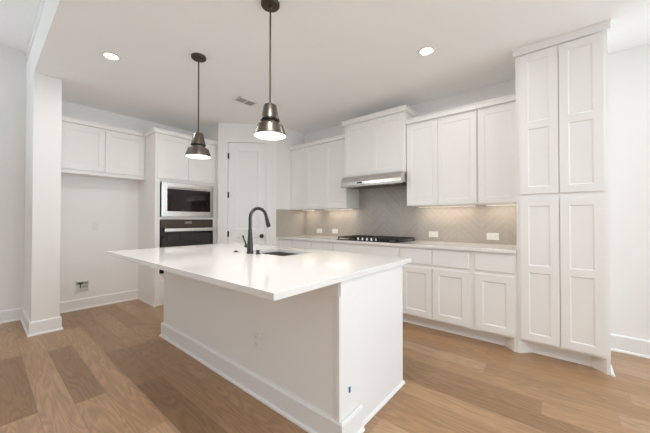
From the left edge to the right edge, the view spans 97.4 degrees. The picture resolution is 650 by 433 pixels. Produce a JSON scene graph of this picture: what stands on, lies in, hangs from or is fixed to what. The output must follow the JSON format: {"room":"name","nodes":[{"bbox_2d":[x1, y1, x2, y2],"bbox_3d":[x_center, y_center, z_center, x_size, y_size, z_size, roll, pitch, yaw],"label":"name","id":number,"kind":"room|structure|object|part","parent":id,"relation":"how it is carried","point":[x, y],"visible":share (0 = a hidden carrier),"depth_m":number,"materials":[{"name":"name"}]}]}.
{"room":"kitchen","nodes":[
{"label":"kitchen","id":0,"kind":"room"},
{"bbox_2d":[0,44,26,310],"bbox_3d":[-5.316,-0.405,1.590,0.150,3.250,5.060,-1,-1,40],"label":"wall","id":1,"kind":"structure","parent":0,"point":[12,61],"depth_m":3.40,"materials":[{"name":"white paint"}]},
{"bbox_2d":[0,307,23,323],"bbox_3d":[-5.189,1.149,1.587,0.027,0.142,4.845,-1,-1,40],"label":"baseboard","id":2,"kind":"structure","parent":1,"relation":"attached to","point":[10,315],"depth_m":3.37,"materials":[{"name":"paint"}]},
{"bbox_2d":[24,0,44,63],"bbox_3d":[-0.029,-1.970,0.481,9.430,0.145,0.020,-1,-1,40],"label":"trim","id":3,"kind":"structure","parent":1,"relation":"attached to","point":[39,2],"depth_m":2.93,"materials":[{"name":"paint"}]},
{"bbox_2d":[0,0,37,50],"bbox_3d":[-1.632,-2.115,-1.452,9.430,0.100,5.045,-1,-1,40],"label":"ceiling","id":4,"kind":"structure","parent":0,"point":[16,16],"depth_m":2.95,"materials":[{"name":"white paint"}]},
{"bbox_2d":[24,72,61,321],"bbox_3d":[-3.279,-0.134,3.309,0.790,2.747,0.221,-1,-1,40],"label":"pillar","id":5,"kind":"structure","parent":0,"point":[42,232],"depth_m":3.06,"materials":[{"name":"white paint"}]},
{"bbox_2d":[20,308,62,336],"bbox_3d":[-3.258,1.168,3.277,0.789,0.142,0.275,-1,-1,40],"label":"baseboard","id":6,"kind":"structure","parent":5,"relation":"attached to","point":[44,326],"depth_m":3.04,"materials":[{"name":"paint"}]},
{"bbox_2d":[60,101,193,301],"bbox_3d":[-2.879,-0.121,4.451,0.150,2.747,2.020,-1,-1,40],"label":"wall","id":7,"kind":"structure","parent":0,"point":[113,204],"depth_m":3.99,"materials":[{"name":"white paint"}]},
{"bbox_2d":[75,280,88,293],"bbox_3d":[-3.265,0.947,3.843,0.016,0.160,0.150,-1,-1,40],"label":"water supply box","id":8,"kind":"object","parent":7,"relation":"attached to","point":[80,286],"visible":1,"depth_m":3.84,"materials":[{"name":"white plastic"}]},
{"bbox_3d":[-3.269,0.947,3.847,0.003,0.136,0.126,-1,-1,40],"label":"plate","id":9,"kind":"part","parent":8,"relation":"part of","materials":[{"name":"white plastic"}]},
{"bbox_2d":[60,289,137,313],"bbox_3d":[-3.144,1.176,3.977,0.027,0.142,0.947,-1,-1,40],"label":"baseboard","id":10,"kind":"structure","parent":7,"relation":"attached to","point":[90,302],"depth_m":3.96,"materials":[{"name":"paint"}]},
{"bbox_2d":[61,115,144,180],"bbox_3d":[-3.047,-0.885,3.904,0.297,0.686,0.975,-1,-1,40],"label":"upper cabinet","id":11,"kind":"object","parent":7,"relation":"attached to","point":[89,149],"visible":0.79,"depth_m":3.80,"materials":[{"name":"paint"}]},
{"bbox_3d":[-3.103,-0.874,3.664,0.020,0.558,0.445,-1,-1,40],"label":"door","id":12,"kind":"part","parent":11,"relation":"part of","materials":[{"name":"paint"}]},
{"bbox_3d":[-3.047,-1.200,3.908,0.297,0.056,0.975,-1,-1,40],"label":"crown molding","id":13,"kind":"part","parent":11,"relation":"part of","materials":[{"name":"paint"}]},
{"bbox_3d":[-2.807,-0.870,4.021,0.020,0.558,0.463,-1,-1,40],"label":"door","id":14,"kind":"part","parent":11,"relation":"part of","materials":[{"name":"paint"}]},
{"bbox_2d":[199,125,217,243],"bbox_3d":[-1.940,-0.117,4.855,0.780,2.747,0.100,-1,-1,40],"label":"wall","id":15,"kind":"structure","parent":0,"point":[211,133],"depth_m":4.65,"materials":[{"name":"white paint"}]},
{"bbox_2d":[218,123,275,245],"bbox_3d":[-1.251,-0.119,4.636,0.911,2.747,0.110,0,-1,-5],"label":"wall","id":16,"kind":"structure","parent":0,"point":[231,130],"depth_m":4.58,"materials":[{"name":"white paint"}]},
{"bbox_2d":[227,143,265,244],"bbox_3d":[-1.253,0.030,4.566,0.604,2.426,0.107,0,-1,-5],"label":"door","id":17,"kind":"structure","parent":16,"relation":"in","point":[246,161],"depth_m":4.59,"materials":[{"name":"paint"}]},
{"bbox_2d":[222,137,270,244],"bbox_3d":[-1.249,-0.003,4.572,0.766,2.513,0.016,0,-1,-5],"label":"trim","id":18,"kind":"structure","parent":16,"relation":"attached to","point":[226,140],"depth_m":4.56,"materials":[{"name":"paint"}]},
{"bbox_2d":[276,127,304,245],"bbox_3d":[-0.628,-0.116,4.925,0.152,2.747,0.677,-1,-1,40],"label":"wall","id":19,"kind":"structure","parent":0,"point":[283,152],"depth_m":4.80,"materials":[{"name":"white paint"}]},
{"bbox_2d":[0,299,649,432],"bbox_3d":[-0.552,1.250,-0.187,9.830,0.100,8.830,-1,-1,40],"label":"floor","id":20,"kind":"structure","parent":0,"point":[109,369],"depth_m":2.05,"materials":[{"name":"brown wood"}]},
{"bbox_2d":[138,127,216,306],"bbox_3d":[-2.308,0.017,4.477,0.691,2.470,0.948,-1,-1,40],"label":"tall cabinet","id":21,"kind":"object","parent":20,"relation":"on","point":[165,150],"visible":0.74,"depth_m":4.15,"materials":[{"name":"paint"}]},
{"bbox_3d":[-2.594,1.239,4.131,0.635,0.020,0.013,-1,-1,40],"label":"shoe molding","id":22,"kind":"part","parent":21,"relation":"part of","materials":[{"name":"paint"}]},
{"bbox_3d":[-2.059,1.048,4.286,0.018,0.255,0.776,-1,-1,40],"label":"drawer","id":23,"kind":"part","parent":21,"relation":"part of","materials":[{"name":"paint"}]},
{"bbox_3d":[-2.195,-0.844,4.143,0.018,0.614,0.418,-1,-1,40],"label":"door","id":24,"kind":"part","parent":21,"relation":"part of","materials":[{"name":"paint"}]},
{"bbox_3d":[-2.192,-1.190,4.394,0.388,0.058,0.948,-1,-1,40],"label":"crown molding","id":25,"kind":"part","parent":21,"relation":"part of","materials":[{"name":"paint"}]},
{"bbox_2d":[160,182,212,216],"bbox_3d":[-2.217,-0.240,4.437,0.501,0.490,0.767,-1,-1,40],"label":"microwave","id":26,"kind":"object","parent":21,"relation":"in","point":[176,199],"visible":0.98,"depth_m":4.26,"materials":[{"name":"metal"}]},
{"bbox_3d":[-2.047,-0.235,4.316,0.015,0.324,0.645,-1,-1,40],"label":"door glass","id":27,"kind":"part","parent":26,"relation":"part of","materials":[{"name":"black glass"}]},
{"bbox_3d":[-2.024,-0.417,4.299,0.025,0.018,0.627,-1,-1,40],"label":"handle","id":28,"kind":"part","parent":26,"relation":"part of","materials":[{"name":"metal"}]},
{"bbox_2d":[159,220,213,273],"bbox_3d":[-2.232,0.428,4.443,0.600,0.761,0.767,-1,-1,40],"label":"wall oven","id":29,"kind":"object","parent":21,"relation":"in","point":[173,233],"visible":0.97,"depth_m":4.24,"materials":[{"name":"black glass"}]},
{"bbox_3d":[-2.054,0.106,4.299,0.022,0.119,0.767,-1,-1,40],"label":"control panel","id":30,"kind":"part","parent":29,"relation":"part of","materials":[{"name":"brown metal"}]},
{"bbox_3d":[-2.015,0.195,4.276,0.050,0.050,0.727,-1,-1,40],"label":"handle","id":31,"kind":"part","parent":29,"relation":"part of","materials":[{"name":"metal"}]},
{"bbox_3d":[-1.924,-0.841,4.470,0.018,0.614,0.422,-1,-1,40],"label":"door","id":32,"kind":"part","parent":21,"relation":"part of","materials":[{"name":"paint"}]},
{"bbox_2d":[159,265,404,432],"bbox_3d":[-0.552,0.790,2.524,2.340,0.882,0.813,-1,-1,40],"label":"kitchen island","id":33,"kind":"object","parent":20,"relation":"on","point":[320,343],"visible":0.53,"depth_m":1.80,"materials":[{"name":"white paint"}]},
{"bbox_2d":[254,331,260,349],"bbox_3d":[-0.466,0.849,1.955,0.073,0.116,0.008,-1,-1,40],"label":"wall outlet","id":34,"kind":"object","parent":33,"relation":"attached to","point":[257,336],"visible":1,"depth_m":1.95,"materials":[{"name":"white plastic"}]},
{"bbox_2d":[107,242,411,300],"bbox_3d":[-0.669,0.331,2.378,2.325,0.032,1.340,-1,-1,40],"label":"island countertop","id":35,"kind":"structure","parent":33,"relation":"on","point":[270,277],"depth_m":1.84,"materials":[{"name":"white stone"}]},
{"bbox_2d":[242,207,270,253],"bbox_3d":[-0.609,0.116,2.537,0.134,0.400,0.247,-1,-1,40],"label":"kitchen faucet","id":36,"kind":"object","parent":35,"relation":"on","point":[249,245],"visible":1,"depth_m":2.44,"materials":[{"name":"black metal"}]},
{"bbox_3d":[-0.585,0.021,2.507,0.027,0.210,0.198,-1,-1,40],"label":"spout","id":37,"kind":"part","parent":36,"relation":"part of","materials":[{"name":"black metal"}]},
{"bbox_2d":[261,252,295,255],"bbox_3d":[-0.404,0.459,2.560,0.565,0.220,0.435,-1,-1,40],"label":"sink","id":38,"kind":"object","parent":35,"relation":"in","point":[269,253],"visible":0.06,"depth_m":2.81,"materials":[{"name":"metal"}]},
{"bbox_3d":[-0.743,1.158,2.290,2.340,0.140,0.216,-1,-1,40],"label":"baseboard","id":39,"kind":"part","parent":33,"relation":"part of","materials":[{"name":"paint"}]},
{"bbox_3d":[0.372,0.782,1.881,0.024,0.882,0.600,-1,-1,40],"label":"panel","id":40,"kind":"part","parent":33,"relation":"part of","materials":[{"name":"paint"}]},
{"bbox_3d":[0.396,1.213,1.876,0.013,0.020,0.595,-1,-1,40],"label":"shoe molding","id":41,"kind":"part","parent":33,"relation":"part of","materials":[{"name":"paint"}]},
{"bbox_2d":[279,239,292,246],"bbox_3d":[-0.438,0.808,4.785,0.322,0.895,0.633,-1,-1,40],"label":"base cabinet","id":42,"kind":"object","parent":20,"relation":"on","point":[282,242],"visible":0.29,"depth_m":4.53,"materials":[{"name":"paint"}]},
{"bbox_2d":[278,235,516,253],"bbox_3d":[0.680,0.335,3.846,3.230,0.030,0.641,-1,-1,40],"label":"countertop","id":43,"kind":"structure","parent":42,"relation":"on","point":[498,248],"depth_m":3.19,"materials":[{"name":"white stone"}]},
{"bbox_2d":[337,235,414,242],"bbox_3d":[0.679,0.297,3.869,0.914,0.046,0.524,-1,-1,40],"label":"gas cooktop","id":44,"kind":"object","parent":43,"relation":"in","point":[390,239],"visible":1,"depth_m":3.73,"materials":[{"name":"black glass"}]},
{"bbox_3d":[0.679,0.315,3.869,0.914,0.010,0.524,-1,-1,40],"label":"plate","id":45,"kind":"part","parent":44,"relation":"part of","materials":[{"name":"black glass"}]},
{"bbox_2d":[293,240,333,250],"bbox_3d":[-0.002,0.804,4.424,0.808,0.895,0.633,-1,-1,40],"label":"base cabinet","id":46,"kind":"object","parent":20,"relation":"on","point":[318,245],"visible":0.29,"depth_m":4.15,"materials":[{"name":"paint"}]},
{"bbox_3d":[-0.349,0.459,4.316,0.382,0.160,0.019,-1,-1,40],"label":"drawer","id":47,"kind":"part","parent":46,"relation":"part of","materials":[{"name":"paint"}]},
{"bbox_3d":[-0.048,0.456,4.067,0.382,0.160,0.019,-1,-1,40],"label":"drawer","id":48,"kind":"part","parent":46,"relation":"part of","materials":[{"name":"paint"}]},
{"bbox_2d":[334,242,399,256],"bbox_3d":[0.685,0.798,3.855,0.974,0.895,0.633,-1,-1,40],"label":"base cabinet","id":49,"kind":"object","parent":20,"relation":"on","point":[384,250],"visible":0.25,"depth_m":3.58,"materials":[{"name":"paint"}]},
{"bbox_2d":[400,246,472,337],"bbox_3d":[1.350,0.792,3.304,0.752,0.895,0.633,-1,-1,40],"label":"base cabinet","id":50,"kind":"object","parent":20,"relation":"on","point":[436,283],"visible":0.88,"depth_m":3.03,"materials":[{"name":"paint"}]},
{"bbox_3d":[1.014,0.446,3.188,0.354,0.160,0.019,-1,-1,40],"label":"drawer","id":51,"kind":"part","parent":50,"relation":"part of","materials":[{"name":"paint"}]},
{"bbox_3d":[1.014,0.831,3.183,0.354,0.538,0.019,-1,-1,40],"label":"door","id":52,"kind":"part","parent":50,"relation":"part of","materials":[{"name":"paint"}]},
{"bbox_3d":[1.294,0.443,2.956,0.354,0.160,0.019,-1,-1,40],"label":"drawer","id":53,"kind":"part","parent":50,"relation":"part of","materials":[{"name":"paint"}]},
{"bbox_3d":[1.294,0.828,2.951,0.354,0.538,0.019,-1,-1,40],"label":"door","id":54,"kind":"part","parent":50,"relation":"part of","materials":[{"name":"paint"}]},
{"bbox_2d":[471,251,517,351],"bbox_3d":[1.786,0.788,2.943,0.378,0.895,0.633,-1,-1,40],"label":"base cabinet","id":55,"kind":"object","parent":20,"relation":"on","point":[493,274],"visible":0.96,"depth_m":2.70,"materials":[{"name":"paint"}]},
{"bbox_3d":[1.599,0.441,2.703,0.320,0.160,0.019,-1,-1,40],"label":"drawer","id":56,"kind":"part","parent":55,"relation":"part of","materials":[{"name":"paint"}]},
{"bbox_3d":[1.599,0.825,2.699,0.320,0.538,0.019,-1,-1,40],"label":"door","id":57,"kind":"part","parent":55,"relation":"part of","materials":[{"name":"paint"}]},
{"bbox_2d":[512,19,614,376],"bbox_3d":[2.161,-0.141,2.633,0.647,2.746,0.648,-1,-1,40],"label":"pantry cabinet","id":58,"kind":"object","parent":20,"relation":"on","point":[561,81],"visible":1,"depth_m":2.37,"materials":[{"name":"paint"}]},
{"bbox_3d":[1.864,-0.821,2.497,0.271,1.242,0.020,-1,-1,40],"label":"door","id":59,"kind":"part","parent":58,"relation":"part of","materials":[{"name":"paint"}]},
{"bbox_3d":[1.864,0.468,2.483,0.271,1.244,0.020,-1,-1,40],"label":"door","id":60,"kind":"part","parent":58,"relation":"part of","materials":[{"name":"paint"}]},
{"bbox_3d":[2.160,-1.483,2.649,0.645,0.062,0.648,-1,-1,40],"label":"crown molding","id":61,"kind":"part","parent":58,"relation":"part of","materials":[{"name":"paint"}]},
{"bbox_3d":[2.076,-0.823,2.322,0.270,1.242,0.020,-1,-1,40],"label":"door","id":62,"kind":"part","parent":58,"relation":"part of","materials":[{"name":"paint"}]},
{"bbox_3d":[2.076,0.466,2.307,0.270,1.244,0.020,-1,-1,40],"label":"door","id":63,"kind":"part","parent":58,"relation":"part of","materials":[{"name":"paint"}]},
{"bbox_2d":[26,0,649,133],"bbox_3d":[1.057,-1.827,1.791,9.430,0.603,3.385,-1,-1,40],"label":"ceiling","id":64,"kind":"structure","parent":0,"point":[333,62],"depth_m":2.58,"materials":[{"name":"white paint"}]},
{"bbox_2d":[100,51,120,60],"bbox_3d":[-2.018,-1.511,2.695,0.160,0.007,0.160,-1,-1,40],"label":"recessed light","id":65,"kind":"object","parent":64,"relation":"in","point":[109,55],"visible":1,"depth_m":2.68,"materials":[{"name":"white plastic"}]},
{"bbox_2d":[185,53,210,158],"bbox_3d":[-1.196,-1.038,2.701,0.229,0.952,0.229,-1,-1,40],"label":"pendant light","id":66,"kind":"object","parent":64,"relation":"hanging from","point":[197,151],"visible":1,"depth_m":2.66,"materials":[{"name":"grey metal"}]},
{"bbox_3d":[-1.196,-0.601,2.696,0.229,0.077,0.229,-1,-1,40],"label":"lamp shade","id":67,"kind":"part","parent":66,"relation":"part of","materials":[{"name":"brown metal"}]},
{"bbox_2d":[185,154,210,158],"bbox_3d":[-1.196,-0.568,2.696,0.223,0.008,0.223,-1,-1,40],"label":"diffuser","id":68,"kind":"object","parent":66,"relation":"attached to","point":[194,156],"depth_m":2.69,"materials":[{"name":"white glass"}]},
{"bbox_3d":[-1.196,-1.124,2.702,0.012,0.693,0.012,-1,-1,40],"label":"rod","id":69,"kind":"part","parent":66,"relation":"part of","materials":[{"name":"brown metal"}]},
{"bbox_2d":[233,96,257,106],"bbox_3d":[-1.037,-1.499,3.726,0.160,0.008,0.280,-1,-1,40],"label":"ceiling vent","id":70,"kind":"object","parent":64,"relation":"in","point":[239,99],"visible":1,"depth_m":3.72,"materials":[{"name":"white plastic"}]},
{"bbox_2d":[253,0,285,140],"bbox_3d":[-0.390,-1.046,2.034,0.229,0.952,0.229,-1,-1,40],"label":"pendant light","id":71,"kind":"object","parent":64,"relation":"hanging from","point":[269,128],"visible":1,"depth_m":1.99,"materials":[{"name":"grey metal"}]},
{"bbox_3d":[-0.390,-0.609,2.029,0.229,0.077,0.229,-1,-1,40],"label":"lamp shade","id":72,"kind":"part","parent":71,"relation":"part of","materials":[{"name":"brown metal"}]},
{"bbox_3d":[-0.390,-1.132,2.034,0.012,0.693,0.012,-1,-1,40],"label":"rod","id":73,"kind":"part","parent":71,"relation":"part of","materials":[{"name":"brown metal"}]},
{"bbox_2d":[254,131,285,139],"bbox_3d":[-0.390,-0.576,2.028,0.223,0.008,0.223,-1,-1,40],"label":"diffuser","id":74,"kind":"object","parent":71,"relation":"attached to","point":[264,135],"depth_m":2.02,"materials":[{"name":"white glass"}]},
{"bbox_2d":[417,46,435,55],"bbox_3d":[0.927,-1.512,2.613,0.160,0.007,0.160,-1,-1,40],"label":"recessed light","id":75,"kind":"object","parent":64,"relation":"in","point":[426,50],"visible":1,"depth_m":2.60,"materials":[{"name":"white plastic"}]},
{"bbox_2d":[305,43,649,339],"bbox_3d":[2.744,-0.142,2.663,7.968,2.747,0.160,-1,-1,40],"label":"wall","id":76,"kind":"structure","parent":0,"point":[629,69],"depth_m":2.64,"materials":[{"name":"white paint"}]},
{"bbox_2d":[290,134,358,209],"bbox_3d":[-0.035,-0.654,4.634,1.156,1.073,0.377,-1,-1,40],"label":"upper cabinet","id":77,"kind":"object","parent":76,"relation":"attached to","point":[318,166],"visible":0.93,"depth_m":4.44,"materials":[{"name":"paint"}]},
{"bbox_3d":[-0.437,-0.616,4.771,0.347,0.988,0.020,-1,-1,40],"label":"door","id":78,"kind":"part","parent":77,"relation":"part of","materials":[{"name":"paint"}]},
{"bbox_3d":[-0.148,-0.619,4.532,0.396,0.988,0.020,-1,-1,40],"label":"door","id":79,"kind":"part","parent":77,"relation":"part of","materials":[{"name":"paint"}]},
{"bbox_3d":[-0.035,-1.162,4.640,1.156,0.057,0.377,-1,-1,40],"label":"crown molding","id":80,"kind":"part","parent":77,"relation":"part of","materials":[{"name":"paint"}]},
{"bbox_3d":[0.158,-0.622,4.278,0.390,0.988,0.020,-1,-1,40],"label":"door","id":81,"kind":"part","parent":77,"relation":"part of","materials":[{"name":"paint"}]},
{"bbox_2d":[341,105,419,177],"bbox_3d":[0.744,-0.957,3.956,0.991,0.806,0.432,-1,-1,40],"label":"upper cabinet","id":82,"kind":"object","parent":76,"relation":"attached to","point":[375,143],"visible":0.92,"depth_m":3.76,"materials":[{"name":"paint"}]},
{"bbox_3d":[0.458,-0.918,3.961,0.444,0.717,0.020,-1,-1,40],"label":"door","id":83,"kind":"part","parent":82,"relation":"part of","materials":[{"name":"paint"}]},
{"bbox_2d":[341,171,406,188],"bbox_3d":[0.725,-0.478,3.927,0.906,0.149,0.492,-1,-1,40],"label":"range hood","id":84,"kind":"object","parent":82,"relation":"attached to","point":[393,179],"visible":0.94,"depth_m":3.73,"materials":[{"name":"metal"}]},
{"bbox_3d":[0.744,-1.329,3.960,0.991,0.061,0.432,-1,-1,40],"label":"crown molding","id":85,"kind":"part","parent":82,"relation":"part of","materials":[{"name":"paint"}]},
{"bbox_3d":[0.803,-0.921,3.675,0.444,0.717,0.020,-1,-1,40],"label":"door","id":86,"kind":"part","parent":82,"relation":"part of","materials":[{"name":"paint"}]},
{"bbox_2d":[429,231,437,236],"bbox_3d":[1.392,0.229,3.669,0.116,0.073,0.008,-1,-1,40],"label":"wall outlet","id":87,"kind":"object","parent":76,"relation":"attached to","point":[431,233],"visible":1,"depth_m":3.67,"materials":[{"name":"white plastic"}]},
{"bbox_2d":[405,103,481,206],"bbox_3d":[1.421,-0.668,3.428,0.795,1.073,0.377,-1,-1,40],"label":"upper cabinet","id":88,"kind":"object","parent":76,"relation":"attached to","point":[442,146],"visible":0.95,"depth_m":3.27,"materials":[{"name":"paint"}]},
{"bbox_3d":[1.169,-0.631,3.441,0.376,0.988,0.020,-1,-1,40],"label":"door","id":89,"kind":"part","parent":88,"relation":"part of","materials":[{"name":"paint"}]},
{"bbox_3d":[1.421,-1.176,3.434,0.795,0.057,0.377,-1,-1,40],"label":"crown molding","id":90,"kind":"part","parent":88,"relation":"part of","materials":[{"name":"paint"}]},
{"bbox_2d":[419,205,474,207],"bbox_3d":[1.465,-0.124,3.479,0.660,0.013,0.025,-1,-1,40],"label":"light","id":91,"kind":"object","parent":88,"relation":"attached to","point":[454,205],"visible":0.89,"depth_m":3.44,"materials":[{"name":"white plastic"}]},
{"bbox_3d":[1.471,-0.634,3.191,0.400,0.988,0.020,-1,-1,40],"label":"door","id":92,"kind":"part","parent":88,"relation":"part of","materials":[{"name":"paint"}]},
{"bbox_2d":[487,233,498,239],"bbox_3d":[1.904,0.227,3.245,0.122,0.078,0.008,-1,-1,40],"label":"wall outlet","id":93,"kind":"object","parent":76,"relation":"attached to","point":[490,236],"visible":1,"depth_m":3.24,"materials":[{"name":"white plastic"}]},
{"bbox_2d":[476,93,515,204],"bbox_3d":[1.871,-0.672,3.055,0.370,1.073,0.377,-1,-1,40],"label":"upper cabinet","id":94,"kind":"object","parent":76,"relation":"attached to","point":[496,116],"visible":0.74,"depth_m":2.94,"materials":[{"name":"paint"}]},
{"bbox_3d":[1.871,-1.180,3.061,0.370,0.057,0.377,-1,-1,40],"label":"crown molding","id":95,"kind":"part","parent":94,"relation":"part of","materials":[{"name":"paint"}]},
{"bbox_2d":[485,204,515,205],"bbox_3d":[1.913,-0.128,3.107,0.295,0.013,0.025,-1,-1,40],"label":"light","id":96,"kind":"object","parent":94,"relation":"attached to","point":[487,204],"visible":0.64,"depth_m":3.13,"materials":[{"name":"white plastic"}]},
{"bbox_2d":[611,334,649,358],"bbox_3d":[4.120,1.143,1.400,3.956,0.150,0.027,-1,-1,40],"label":"baseboard","id":97,"kind":"structure","parent":76,"relation":"attached to","point":[619,343],"depth_m":2.55,"materials":[{"name":"paint"}]}
]}

